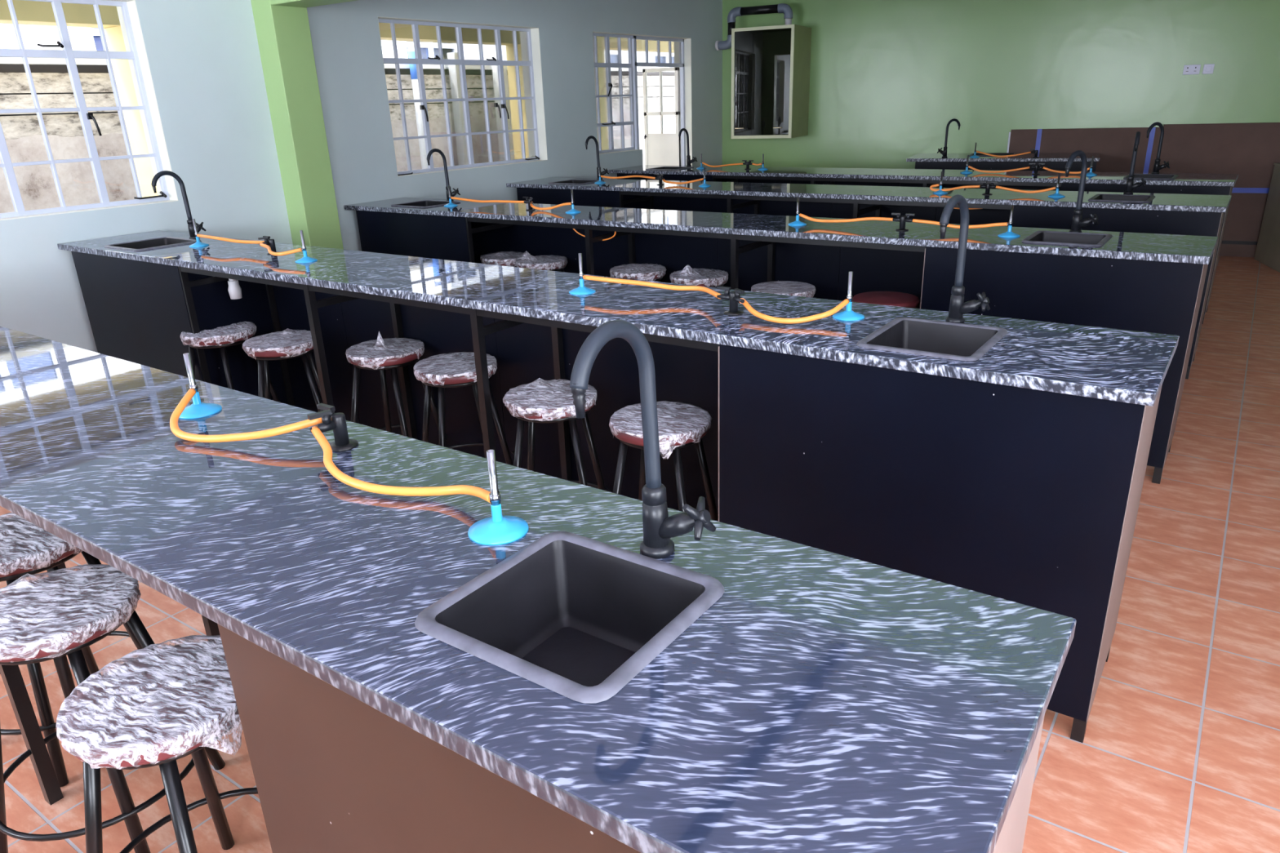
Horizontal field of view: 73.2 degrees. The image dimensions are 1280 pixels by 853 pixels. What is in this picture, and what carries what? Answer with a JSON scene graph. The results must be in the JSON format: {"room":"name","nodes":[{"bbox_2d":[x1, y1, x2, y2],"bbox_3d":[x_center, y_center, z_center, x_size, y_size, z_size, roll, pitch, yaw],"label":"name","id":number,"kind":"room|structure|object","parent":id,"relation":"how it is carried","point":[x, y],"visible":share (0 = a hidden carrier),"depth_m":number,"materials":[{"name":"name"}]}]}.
{"room":"science classroom","nodes":[
{"label":"science classroom","id":0,"kind":"room"},
{"bbox_2d":[0,0,722,352],"bbox_3d":[-1.859,-1.961,5.834,0.200,2.620,11.900,12,25,33],"label":"wall","id":1,"kind":"structure","parent":0,"point":[204,59],"depth_m":5.34,"materials":[{"name":"grey paint"}]},
{"bbox_2d":[0,0,169,217],"bbox_3d":[-3.106,-1.499,4.059,0.068,1.010,1.590,12,25,33],"label":"window","id":2,"kind":"structure","parent":1,"relation":"in","point":[67,52],"depth_m":4.40,"materials":[{"name":"metal"}]},
{"bbox_2d":[0,0,177,220],"bbox_3d":[-3.123,-1.503,4.070,0.199,1.010,1.590,12,25,33],"label":"trim","id":3,"kind":"structure","parent":1,"relation":"attached to","point":[131,5],"depth_m":4.63,"materials":[{"name":"beige paint"}]},
{"bbox_2d":[250,0,343,248],"bbox_3d":[-2.067,-1.734,5.253,0.190,2.620,0.238,12,25,33],"label":"pillar","id":4,"kind":"structure","parent":1,"relation":"attached to","point":[283,34],"depth_m":5.14,"materials":[{"name":"green paint"}]},
{"bbox_2d":[377,18,539,175],"bbox_3d":[-1.304,-2.466,6.462,0.082,1.016,1.600,12,25,33],"label":"window","id":5,"kind":"structure","parent":1,"relation":"in","point":[487,73],"depth_m":6.60,"materials":[{"name":"metal"}]},
{"bbox_2d":[377,16,547,176],"bbox_3d":[-1.326,-2.473,6.476,0.199,1.010,1.600,12,25,33],"label":"trim","id":6,"kind":"structure","parent":1,"relation":"attached to","point":[535,34],"depth_m":6.97,"materials":[{"name":"beige paint"}]},
{"bbox_2d":[592,32,635,153],"bbox_3d":[-0.256,-3.039,7.875,0.068,1.010,0.700,12,25,33],"label":"window","id":7,"kind":"structure","parent":1,"relation":"in","point":[612,53],"depth_m":7.93,"materials":[{"name":"metal"}]},
{"bbox_2d":[592,31,640,154],"bbox_3d":[-0.273,-3.042,7.886,0.199,1.010,0.700,12,25,33],"label":"trim","id":8,"kind":"structure","parent":1,"relation":"attached to","point":[593,31],"depth_m":7.84,"materials":[{"name":"beige paint"}]},
{"bbox_2d":[631,35,685,165],"bbox_3d":[0.018,-2.844,8.805,0.490,2.050,0.910,12,25,33],"label":"door","id":9,"kind":"structure","parent":1,"relation":"in","point":[660,148],"depth_m":8.85,"materials":[{"name":"metal"}]},
{"bbox_2d":[633,34,692,165],"bbox_3d":[0.202,-2.804,8.683,0.199,2.050,0.910,12,25,33],"label":"trim","id":10,"kind":"structure","parent":1,"relation":"attached to","point":[687,41],"depth_m":8.81,"materials":[{"name":"beige paint"}]},
{"bbox_2d":[0,256,1279,852],"bbox_3d":[1.059,-0.092,4.475,7.130,0.100,12.000,12,25,33],"label":"floor","id":11,"kind":"structure","parent":0,"point":[1179,752],"depth_m":2.28,"materials":[{"name":"tile"}]},
{"bbox_2d":[0,512,142,786],"bbox_3d":[-1.467,0.518,2.147,0.413,0.570,0.413,7,22,22],"label":"stool","id":12,"kind":"object","parent":11,"relation":"on","point":[25,548],"visible":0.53,"depth_m":2.01,"materials":[{"name":"black metal"}]},
{"bbox_2d":[0,564,225,852],"bbox_3d":[-1.187,0.612,1.845,0.413,0.590,0.413,-2,21,1],"label":"stool","id":13,"kind":"object","parent":11,"relation":"on","point":[55,616],"visible":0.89,"depth_m":1.75,"materials":[{"name":"black fabric"}]},
{"bbox_2d":[55,635,257,852],"bbox_3d":[-0.808,0.710,1.575,0.413,0.573,0.413,6,22,20],"label":"stool","id":14,"kind":"object","parent":11,"relation":"on","point":[163,706],"visible":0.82,"depth_m":1.44,"materials":[{"name":"grey fabric"}]},
{"bbox_2d":[180,320,279,402],"bbox_3d":[-1.918,-0.183,4.038,0.413,0.574,0.413,5,22,17],"label":"stool","id":15,"kind":"object","parent":11,"relation":"on","point":[221,337],"visible":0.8,"depth_m":3.87,"materials":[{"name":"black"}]},
{"bbox_2d":[242,328,323,412],"bbox_3d":[-1.540,-0.122,3.820,0.413,0.589,0.413,-8,21,-15],"label":"stool","id":16,"kind":"object","parent":11,"relation":"on","point":[284,345],"visible":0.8,"depth_m":3.69,"materials":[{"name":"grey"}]},
{"bbox_2d":[345,331,447,445],"bbox_3d":[-1.040,-0.091,3.629,0.413,0.635,0.413,5,22,17],"label":"stool","id":17,"kind":"object","parent":11,"relation":"on","point":[381,354],"visible":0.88,"depth_m":3.51,"materials":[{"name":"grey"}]},
{"bbox_2d":[413,351,514,465],"bbox_3d":[-0.697,0.021,3.391,0.413,0.572,0.413,-12,23,-26],"label":"stool","id":18,"kind":"object","parent":11,"relation":"on","point":[450,371],"visible":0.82,"depth_m":3.28,"materials":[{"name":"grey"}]},
{"bbox_2d":[480,251,528,266],"bbox_3d":[-0.834,-0.798,5.499,0.413,0.621,0.413,3,21,12],"label":"stool","id":19,"kind":"object","parent":11,"relation":"on","point":[500,258],"visible":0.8,"depth_m":5.31,"materials":[{"name":"grey fabric"}]},
{"bbox_2d":[0,562,1044,852],"bbox_3d":[-1.582,0.321,2.247,4.721,0.871,0.486,12,25,33],"label":"lab bench","id":20,"kind":"object","parent":11,"relation":"on","point":[333,772],"visible":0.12,"depth_m":1.04,"materials":[{"name":"brown laminate"}]},
{"bbox_2d":[0,326,1076,852],"bbox_3d":[-1.632,-0.169,2.095,4.839,0.154,0.534,12,25,33],"label":"countertop","id":21,"kind":"structure","parent":20,"relation":"on","point":[826,702],"depth_m":1.02,"materials":[{"name":"stone"}]},
{"bbox_2d":[169,388,322,442],"bbox_3d":[-0.786,-0.009,1.649,0.398,0.051,0.133,10,24,28],"label":"hose","id":22,"kind":"object","parent":21,"relation":"on","point":[175,428],"visible":0.97,"depth_m":1.60,"materials":[{"name":"yellow rubber"}]},
{"bbox_2d":[306,403,358,452],"bbox_3d":[-0.559,0.002,1.579,0.072,0.074,0.072,-3,21,-2],"label":"tap","id":23,"kind":"object","parent":21,"relation":"on","point":[331,420],"visible":0.94,"depth_m":1.57,"materials":[{"name":"black metal"}]},
{"bbox_2d":[306,409,336,433],"bbox_3d":[-0.573,-0.008,1.555,0.024,0.038,0.046,12,25,33],"label":"outlet","id":24,"kind":"object","parent":23,"relation":"attached to","point":[328,416],"depth_m":1.55,"materials":[{"name":"black metal"}]},
{"bbox_2d":[316,403,335,420],"bbox_3d":[-0.576,-0.021,1.590,0.044,0.038,0.017,12,25,33],"label":"outlet","id":25,"kind":"object","parent":23,"relation":"attached to","point":[329,410],"depth_m":1.58,"materials":[{"name":"black metal"}]},
{"bbox_2d":[311,426,490,502],"bbox_3d":[-0.406,0.077,1.388,0.503,0.050,0.080,13,26,35],"label":"hose","id":26,"kind":"object","parent":21,"relation":"on","point":[477,491],"visible":0.98,"depth_m":1.37,"materials":[{"name":"yellow rubber"}]},
{"bbox_2d":[414,531,724,703],"bbox_3d":[-0.081,0.276,1.085,0.293,0.133,0.284,12,25,33],"label":"sink","id":27,"kind":"object","parent":21,"relation":"in","point":[574,616],"visible":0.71,"depth_m":1.15,"materials":[{"name":"grey metal"}]},
{"bbox_2d":[569,320,715,559],"bbox_3d":[0.005,0.034,1.069,0.106,0.337,0.181,10,24,34],"label":"tap","id":28,"kind":"object","parent":21,"relation":"on","point":[659,527],"visible":1,"depth_m":1.12,"materials":[{"name":"black metal"}]},
{"bbox_2d":[641,483,670,547],"bbox_3d":[0.021,0.120,1.168,0.037,0.088,0.037,10,24,34],"label":"tap","id":29,"kind":"object","parent":28,"relation":"on","point":[655,518],"depth_m":1.15,"materials":[{"name":"black metal"}]},
{"bbox_2d":[515,250,568,271],"bbox_3d":[-0.587,-0.751,5.307,0.413,0.653,0.413,7,22,22],"label":"stool","id":30,"kind":"object","parent":11,"relation":"on","point":[552,263],"visible":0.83,"depth_m":5.15,"materials":[{"name":"grey fabric"}]},
{"bbox_2d":[502,377,611,492],"bbox_3d":[-0.293,0.144,3.002,0.413,0.591,0.413,0,21,6],"label":"stool","id":31,"kind":"object","parent":11,"relation":"on","point":[552,402],"visible":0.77,"depth_m":2.87,"materials":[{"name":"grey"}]},
{"bbox_2d":[71,251,1162,742],"bbox_3d":[-0.769,-0.124,3.351,4.718,0.871,0.444,12,25,33],"label":"lab bench","id":32,"kind":"object","parent":11,"relation":"on","point":[1030,497],"visible":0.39,"depth_m":2.26,"materials":[{"name":"black laminate"}]},
{"bbox_2d":[57,218,1179,406],"bbox_3d":[-0.808,-0.618,3.207,4.828,0.154,0.516,12,25,33],"label":"countertop","id":33,"kind":"structure","parent":32,"relation":"on","point":[1117,365],"depth_m":2.49,"materials":[{"name":"stone"}]},
{"bbox_2d":[103,236,201,251],"bbox_3d":[-2.379,-0.837,4.234,0.340,0.133,0.327,12,25,33],"label":"sink","id":34,"kind":"object","parent":33,"relation":"in","point":[163,242],"visible":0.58,"depth_m":4.30,"materials":[{"name":"grey plastic"}]},
{"bbox_2d":[111,237,192,248],"bbox_3d":[-2.378,-0.835,4.235,0.296,0.129,0.283,12,25,33],"label":"basin","id":35,"kind":"object","parent":34,"relation":"in","point":[157,242],"depth_m":4.31,"materials":[{"name":"black plastic"}]},
{"bbox_2d":[151,170,205,239],"bbox_3d":[-2.262,-1.081,4.222,0.106,0.337,0.181,10,24,34],"label":"tap","id":36,"kind":"object","parent":33,"relation":"on","point":[189,221],"visible":0.91,"depth_m":4.26,"materials":[{"name":"black metal"}]},
{"bbox_2d":[186,219,195,236],"bbox_3d":[-2.246,-0.995,4.321,0.037,0.088,0.037,10,24,34],"label":"tap","id":37,"kind":"object","parent":36,"relation":"on","point":[190,225],"depth_m":4.30,"materials":[{"name":"black metal"}]},
{"bbox_2d":[196,233,264,244],"bbox_3d":[-1.886,-0.856,3.944,0.530,0.025,0.037,11,24,31],"label":"hose","id":38,"kind":"object","parent":33,"relation":"on","point":[197,234],"visible":0.89,"depth_m":3.93,"materials":[{"name":"orange rubber"}]},
{"bbox_2d":[227,278,242,299],"bbox_3d":[-1.834,-0.660,3.881,0.056,0.166,0.056,12,25,33],"label":"trap","id":39,"kind":"object","parent":33,"relation":"attached to","point":[234,290],"visible":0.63,"depth_m":3.88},
{"bbox_2d":[257,235,279,254],"bbox_3d":[-1.629,-0.799,3.795,0.073,0.074,0.069,-2,21,0],"label":"tap","id":40,"kind":"object","parent":33,"relation":"on","point":[268,241],"visible":0.75,"depth_m":3.78,"materials":[{"name":"black metal"}]},
{"bbox_2d":[257,236,270,245],"bbox_3d":[-1.644,-0.810,3.772,0.028,0.038,0.046,12,25,33],"label":"outlet","id":41,"kind":"object","parent":40,"relation":"attached to","point":[267,239],"depth_m":3.77,"materials":[{"name":"black metal"}]},
{"bbox_2d":[259,242,302,255],"bbox_3d":[-1.547,-0.748,3.641,0.344,0.028,0.088,14,26,36],"label":"hose","id":42,"kind":"object","parent":33,"relation":"on","point":[295,251],"visible":1,"depth_m":3.56,"materials":[{"name":"orange rubber"}]},
{"bbox_2d":[582,275,721,298],"bbox_3d":[0.052,-0.440,2.679,0.544,0.030,0.108,14,26,36],"label":"hose","id":43,"kind":"object","parent":33,"relation":"on","point":[708,291],"visible":1,"depth_m":2.68,"materials":[{"name":"orange rubber"}]},
{"bbox_2d":[716,285,744,315],"bbox_3d":[0.265,-0.360,2.462,0.099,0.074,0.060,12,25,33],"label":"tap","id":44,"kind":"object","parent":33,"relation":"on","point":[734,298],"visible":1,"depth_m":2.46,"materials":[{"name":"black metal"}]},
{"bbox_2d":[716,285,730,300],"bbox_3d":[0.243,-0.382,2.472,0.044,0.038,0.017,12,25,33],"label":"outlet","id":45,"kind":"object","parent":44,"relation":"attached to","point":[726,295],"depth_m":2.46,"materials":[{"name":"black metal"}]},
{"bbox_2d":[733,288,744,302],"bbox_3d":[0.279,-0.368,2.431,0.045,0.038,0.035,12,25,33],"label":"outlet","id":46,"kind":"object","parent":44,"relation":"attached to","point":[736,294],"depth_m":2.43,"materials":[{"name":"black metal"}]},
{"bbox_2d":[739,297,849,324],"bbox_3d":[0.416,-0.320,2.362,0.306,0.048,0.133,4,22,16],"label":"hose","id":47,"kind":"object","parent":33,"relation":"on","point":[779,320],"visible":0.97,"depth_m":2.32,"materials":[{"name":"orange rubber"}]},
{"bbox_2d":[856,317,1008,360],"bbox_3d":[0.736,-0.165,2.179,0.293,0.133,0.327,12,25,33],"label":"sink","id":48,"kind":"object","parent":33,"relation":"in","point":[918,336],"visible":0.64,"depth_m":2.26,"materials":[{"name":"grey metal"}]},
{"bbox_2d":[939,194,990,323],"bbox_3d":[0.821,-0.414,2.185,0.106,0.337,0.181,15,27,38],"label":"tap","id":49,"kind":"object","parent":33,"relation":"on","point":[957,308],"visible":1,"depth_m":2.24,"materials":[{"name":"black metal"}]},
{"bbox_2d":[948,285,964,318],"bbox_3d":[0.840,-0.330,2.284,0.037,0.088,0.037,15,27,38],"label":"tap","id":50,"kind":"object","parent":49,"relation":"on","point":[957,305],"depth_m":2.27,"materials":[{"name":"black metal"}]},
{"bbox_2d":[609,262,666,281],"bbox_3d":[-0.003,-0.605,4.929,0.413,0.611,0.413,-4,21,-4],"label":"stool","id":51,"kind":"object","parent":11,"relation":"on","point":[646,272],"visible":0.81,"depth_m":4.76,"materials":[{"name":"grey fabric"}]},
{"bbox_2d":[608,400,718,521],"bbox_3d":[0.071,0.236,2.754,0.413,0.571,0.413,7,22,22],"label":"stool","id":52,"kind":"object","parent":11,"relation":"on","point":[679,426],"visible":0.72,"depth_m":2.63,"materials":[{"name":"stone"}]},
{"bbox_2d":[670,264,728,287],"bbox_3d":[0.325,-0.558,4.716,0.413,0.652,0.413,9,24,28],"label":"stool","id":53,"kind":"object","parent":11,"relation":"on","point":[687,276],"visible":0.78,"depth_m":4.55,"materials":[{"name":"grey fabric"}]},
{"bbox_2d":[355,210,1208,484],"bbox_3d":[0.218,-0.659,4.676,4.714,0.871,0.444,12,25,33],"label":"lab bench","id":54,"kind":"object","parent":11,"relation":"on","point":[1161,297],"visible":0.32,"depth_m":4.12,"materials":[{"name":"black laminate"}]},
{"bbox_2d":[343,185,1217,264],"bbox_3d":[0.178,-1.152,4.531,4.824,0.154,0.513,12,25,33],"label":"countertop","id":55,"kind":"structure","parent":54,"relation":"on","point":[1190,249],"depth_m":3.99,"materials":[{"name":"stone"}]},
{"bbox_2d":[391,200,460,208],"bbox_3d":[-1.378,-1.377,5.574,0.340,0.133,0.320,12,25,33],"label":"sink","id":56,"kind":"object","parent":55,"relation":"in","point":[424,203],"visible":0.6,"depth_m":5.65,"materials":[{"name":"grey metal"}]},
{"bbox_2d":[399,200,453,206],"bbox_3d":[-1.378,-1.375,5.575,0.296,0.129,0.276,12,25,33],"label":"basin","id":57,"kind":"object","parent":56,"relation":"in","point":[418,203],"depth_m":5.67,"materials":[{"name":"black plastic"}]},
{"bbox_2d":[426,148,460,200],"bbox_3d":[-1.269,-1.617,5.552,0.106,0.337,0.181,10,24,34],"label":"tap","id":58,"kind":"object","parent":55,"relation":"on","point":[455,192],"visible":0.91,"depth_m":5.59,"materials":[{"name":"black metal"}]},
{"bbox_2d":[450,196,524,203],"bbox_3d":[-0.936,-1.374,5.237,0.622,0.027,0.014,12,25,33],"label":"hose","id":59,"kind":"object","parent":55,"relation":"on","point":[451,197],"visible":1,"depth_m":5.22,"materials":[{"name":"orange rubber"}]},
{"bbox_2d":[798,213,893,222],"bbox_3d":[0.945,-0.962,3.999,0.466,0.038,0.014,12,25,33],"label":"hose","id":60,"kind":"object","parent":55,"relation":"on","point":[801,215],"visible":1,"depth_m":3.99,"materials":[{"name":"orange rubber"}]},
{"bbox_2d":[891,213,915,231],"bbox_3d":[1.173,-0.914,3.847,0.104,0.074,0.056,12,25,33],"label":"tap","id":61,"kind":"object","parent":55,"relation":"on","point":[903,219],"visible":1,"depth_m":3.84,"materials":[{"name":"black metal"}]},
{"bbox_2d":[912,218,1008,228],"bbox_3d":[1.379,-0.871,3.712,0.410,0.036,0.014,12,25,33],"label":"hose","id":62,"kind":"object","parent":55,"relation":"on","point":[1004,224],"visible":0.81,"depth_m":3.69,"materials":[{"name":"orange rubber"}]},
{"bbox_2d":[1021,231,1112,246],"bbox_3d":[1.737,-0.706,3.519,0.293,0.133,0.320,12,25,33],"label":"sink","id":63,"kind":"object","parent":55,"relation":"in","point":[1087,239],"visible":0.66,"depth_m":3.58,"materials":[{"name":"grey plastic"}]},
{"bbox_2d":[1028,231,1106,244],"bbox_3d":[1.737,-0.704,3.519,0.249,0.129,0.276,12,25,33],"label":"basin","id":64,"kind":"object","parent":63,"relation":"in","point":[1061,237],"depth_m":3.60,"materials":[{"name":"black plastic"}]},
{"bbox_2d":[1065,150,1098,232],"bbox_3d":[1.802,-0.952,3.519,0.181,0.337,0.106,-17,25,-35],"label":"tap","id":65,"kind":"object","parent":55,"relation":"on","point":[1077,223],"visible":1,"depth_m":3.56,"materials":[{"name":"black metal"}]},
{"bbox_2d":[1071,208,1082,230],"bbox_3d":[1.833,-0.867,3.614,0.037,0.088,0.037,-17,25,-35],"label":"tap","id":66,"kind":"object","parent":65,"relation":"on","point":[1077,223],"depth_m":3.60,"materials":[{"name":"black metal"}]},
{"bbox_2d":[751,280,815,297],"bbox_3d":[0.714,-0.404,4.344,0.413,0.604,0.413,0,21,6],"label":"stool","id":67,"kind":"object","parent":11,"relation":"on","point":[785,287],"visible":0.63,"depth_m":4.21,"materials":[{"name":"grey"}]},
{"bbox_2d":[516,187,1224,378],"bbox_3d":[1.094,-1.137,5.862,4.697,0.871,0.442,12,25,33],"label":"lab bench","id":68,"kind":"object","parent":11,"relation":"on","point":[1130,220],"visible":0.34,"depth_m":5.39,"materials":[{"name":"stone"}]},
{"bbox_2d":[506,165,1231,212],"bbox_3d":[1.068,-1.637,5.735,4.807,0.154,0.563,12,25,33],"label":"countertop","id":69,"kind":"structure","parent":68,"relation":"on","point":[1162,202],"depth_m":5.29,"materials":[{"name":"stone"}]},
{"bbox_2d":[547,179,604,184],"bbox_3d":[-0.496,-1.854,6.755,0.340,0.133,0.320,12,25,33],"label":"sink","id":70,"kind":"object","parent":69,"relation":"in","point":[567,181],"visible":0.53,"depth_m":6.83,"materials":[{"name":"grey metal"}]},
{"bbox_2d":[554,179,598,183],"bbox_3d":[-0.496,-1.852,6.755,0.296,0.129,0.276,12,25,33],"label":"basin","id":71,"kind":"object","parent":70,"relation":"in","point":[568,181],"depth_m":6.84,"materials":[{"name":"black plastic"}]},
{"bbox_2d":[585,135,608,179],"bbox_3d":[-0.343,-2.118,6.792,0.106,0.337,0.181,10,24,34],"label":"tap","id":72,"kind":"object","parent":69,"relation":"on","point":[605,171],"visible":0.91,"depth_m":6.84,"materials":[{"name":"black metal"}]},
{"bbox_2d":[929,183,980,191],"bbox_3d":[1.883,-1.428,5.156,0.293,0.045,0.014,12,25,33],"label":"hose","id":73,"kind":"object","parent":69,"relation":"on","point":[931,188],"visible":1,"depth_m":5.16,"materials":[{"name":"orange rubber"}]},
{"bbox_2d":[978,181,998,195],"bbox_3d":[2.040,-1.399,5.051,0.104,0.074,0.056,12,25,33],"label":"tap","id":74,"kind":"object","parent":69,"relation":"on","point":[988,186],"visible":1,"depth_m":5.04,"materials":[{"name":"black metal"}]},
{"bbox_2d":[995,185,1056,193],"bbox_3d":[2.213,-1.359,4.938,0.333,0.040,0.014,12,25,33],"label":"hose","id":75,"kind":"object","parent":69,"relation":"on","point":[997,186],"visible":1,"depth_m":4.94,"materials":[{"name":"orange rubber"}]},
{"bbox_2d":[1088,193,1155,202],"bbox_3d":[2.619,-1.182,4.699,0.293,0.133,0.320,12,25,33],"label":"sink","id":76,"kind":"object","parent":69,"relation":"in","point":[1100,197],"visible":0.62,"depth_m":4.76,"materials":[{"name":"grey metal"}]},
{"bbox_2d":[1093,195,1151,200],"bbox_3d":[2.619,-1.181,4.700,0.249,0.129,0.276,12,25,33],"label":"basin","id":77,"kind":"object","parent":76,"relation":"in","point":[1096,197],"depth_m":4.77,"materials":[{"name":"black plastic"}]},
{"bbox_2d":[1123,131,1146,194],"bbox_3d":[2.755,-1.451,4.753,0.106,0.337,0.181,9,23,27],"label":"tap","id":78,"kind":"object","parent":69,"relation":"on","point":[1130,185],"visible":1,"depth_m":4.82,"materials":[{"name":"black metal"}]},
{"bbox_2d":[1124,176,1133,191],"bbox_3d":[2.760,-1.367,4.854,0.037,0.088,0.037,9,23,27],"label":"tap","id":79,"kind":"object","parent":78,"relation":"on","point":[1130,185],"depth_m":4.84,"materials":[{"name":"black metal"}]},
{"bbox_2d":[852,291,919,308],"bbox_3d":[1.145,-0.318,4.083,0.413,0.600,0.413,0,21,6],"label":"stool","id":80,"kind":"object","parent":11,"relation":"on","point":[885,298],"visible":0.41,"depth_m":3.94,"materials":[{"name":"red leather"}]},
{"bbox_2d":[617,173,1232,324],"bbox_3d":[1.853,-1.552,6.891,4.682,0.871,0.442,12,25,33],"label":"lab bench","id":81,"kind":"object","parent":11,"relation":"on","point":[1152,188],"visible":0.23,"depth_m":6.33,"materials":[{"name":"black stone"}]},
{"bbox_2d":[607,153,1238,186],"bbox_3d":[1.836,-2.057,6.776,4.792,0.154,0.595,12,25,33],"label":"countertop","id":82,"kind":"structure","parent":81,"relation":"on","point":[1045,176],"depth_m":6.39,"materials":[{"name":"stone"}]},
{"bbox_2d":[645,166,693,170],"bbox_3d":[0.270,-2.267,7.779,0.340,0.133,0.320,12,25,33],"label":"sink","id":83,"kind":"object","parent":82,"relation":"in","point":[673,168],"visible":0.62,"depth_m":7.83,"materials":[{"name":"grey plastic"}]},
{"bbox_2d":[678,128,697,166],"bbox_3d":[0.431,-2.536,7.829,0.106,0.337,0.181,10,24,34],"label":"tap","id":84,"kind":"object","parent":82,"relation":"on","point":[689,161],"visible":1,"depth_m":7.88,"materials":[{"name":"black metal"}]},
{"bbox_2d":[968,165,1029,173],"bbox_3d":[2.612,-1.879,6.293,0.440,0.050,0.014,12,25,33],"label":"hose","id":85,"kind":"object","parent":82,"relation":"on","point":[969,166],"visible":1,"depth_m":6.29,"materials":[{"name":"orange rubber"}]},
{"bbox_2d":[1123,173,1177,179],"bbox_3d":[3.384,-1.596,5.724,0.293,0.133,0.320,12,25,33],"label":"sink","id":86,"kind":"object","parent":82,"relation":"in","point":[1153,176],"visible":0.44,"depth_m":5.78,"materials":[{"name":"grey metal"}]},
{"bbox_2d":[1133,174,1173,177],"bbox_3d":[3.384,-1.594,5.725,0.249,0.129,0.276,12,25,33],"label":"basin","id":87,"kind":"object","parent":86,"relation":"in","point":[1135,175],"depth_m":5.81,"materials":[{"name":"black plastic"}]},
{"bbox_2d":[1146,121,1169,173],"bbox_3d":[3.489,-1.874,5.804,0.181,0.337,0.106,-11,22,-22],"label":"tap","id":88,"kind":"object","parent":82,"relation":"on","point":[1157,166],"visible":0.99,"depth_m":5.84,"materials":[{"name":"black metal"}]},
{"bbox_2d":[1152,158,1160,172],"bbox_3d":[3.534,-1.786,5.891,0.037,0.088,0.037,-11,22,-21],"label":"tap","id":89,"kind":"object","parent":88,"relation":"on","point":[1157,166],"depth_m":5.88,"materials":[{"name":"black metal"}]},
{"bbox_2d":[915,161,1096,171],"bbox_3d":[3.388,-2.067,8.113,1.500,0.872,0.670,8,23,24],"label":"lab bench","id":90,"kind":"object","parent":11,"relation":"on","point":[1000,166],"visible":0.18,"depth_m":7.70,"materials":[{"name":"black laminate"}]},
{"bbox_2d":[906,142,1099,161],"bbox_3d":[3.344,-2.549,7.941,1.600,0.154,0.704,8,23,24],"label":"countertop","id":91,"kind":"structure","parent":90,"relation":"on","point":[1043,157],"depth_m":7.79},
{"bbox_2d":[937,118,960,157],"bbox_3d":[2.844,-2.655,7.928,0.181,0.337,0.106,-11,22,-22],"label":"tap","id":92,"kind":"object","parent":91,"relation":"on","point":[944,152],"visible":1,"depth_m":7.89,"materials":[{"name":"black metal"}]},
{"bbox_2d":[1006,122,1279,257],"bbox_3d":[4.676,-2.158,7.864,2.535,1.134,0.048,8,23,24],"label":"board","id":93,"kind":"object","parent":11,"relation":"on","point":[1251,150],"visible":0.29,"depth_m":7.64,"materials":[{"name":"brown wood"}]},
{"bbox_2d":[1253,162,1279,272],"bbox_3d":[5.479,-1.734,7.125,0.365,0.815,0.659,5,22,17],"label":"base cabinet","id":94,"kind":"object","parent":11,"relation":"on","point":[1268,248],"visible":1,"depth_m":7.29,"materials":[{"name":"wood"}]},
{"bbox_2d":[722,0,1279,168],"bbox_3d":[4.137,-2.973,7.971,7.700,2.620,0.200,8,23,24],"label":"wall","id":95,"kind":"structure","parent":0,"point":[888,78],"depth_m":8.09,"materials":[{"name":"green paint"}]},
{"bbox_2d":[730,24,811,138],"bbox_3d":[1.325,-3.473,8.724,0.630,1.024,0.627,8,23,24],"label":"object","id":96,"kind":"object","parent":95,"relation":"attached to","point":[771,65],"visible":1,"depth_m":8.86,"materials":[{"name":"beige wood"}]},
{"bbox_2d":[715,3,792,50],"bbox_3d":[1.141,-4.001,8.630,0.796,0.391,0.098,8,23,24],"label":"exhaust pipe","id":97,"kind":"object","parent":96,"relation":"attached to","point":[784,8],"visible":0.94,"depth_m":8.57,"materials":[{"name":"grey plastic"}]},
{"bbox_2d":[1182,64,1200,75],"bbox_3d":[4.780,-3.093,7.465,0.124,0.079,0.013,8,23,24],"label":"wall socket","id":98,"kind":"object","parent":95,"relation":"attached to","point":[1188,68],"visible":1,"depth_m":7.46,"materials":[{"name":"plastic"}]},
{"bbox_3d":[-4.696,-1.876,10.021,8.970,0.280,20.000,12,25,33],"label":"ground","id":99,"kind":"structure","parent":0,"visible":0},
{"bbox_2d":[103,25,158,197],"bbox_3d":[-3.433,-1.696,6.109,0.270,2.070,0.095,12,25,33],"label":"column","id":100,"kind":"structure","parent":99,"relation":"on","point":[113,35],"depth_m":5.90,"materials":[{"name":"yellow paint"}]},
{"bbox_2d":[0,0,437,42],"bbox_3d":[-2.437,-3.396,7.064,0.250,0.370,17.000,12,25,33],"label":"beam","id":101,"kind":"structure","parent":100,"relation":"on","point":[28,12],"depth_m":5.44,"materials":[{"name":"yellow paint"}]},
{"bbox_2d":[0,23,668,67],"bbox_3d":[-5.887,-3.731,7.538,0.650,5.020,24.000,12,25,33],"label":"house","id":102,"kind":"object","parent":99,"relation":"on","point":[82,38],"visible":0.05,"depth_m":8.00,"materials":[{"name":"white paint"}]},
{"bbox_2d":[0,57,675,213],"bbox_3d":[-3.858,-1.864,6.776,0.210,1.900,22.000,12,25,33],"label":"wall","id":103,"kind":"structure","parent":99,"relation":"on","point":[22,132],"depth_m":6.28,"materials":[{"name":"white paint"}]},
{"bbox_2d":[407,45,427,168],"bbox_3d":[-2.176,-2.733,8.737,0.106,2.070,0.106,12,25,33],"label":"pillar","id":104,"kind":"structure","parent":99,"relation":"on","point":[413,70],"depth_m":8.54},
{"bbox_3d":[0.972,-2.635,3.513,7.130,0.100,12.000,12,25,33],"label":"ceiling","id":105,"kind":"structure","parent":0,"visible":0},
{"bbox_2d":[270,0,356,7],"bbox_3d":[0.669,-2.096,3.064,6.550,0.570,0.238,12,25,33],"label":"trim","id":106,"kind":"structure","parent":105,"relation":"attached to","point":[300,3],"depth_m":4.82,"materials":[{"name":"green paint"}]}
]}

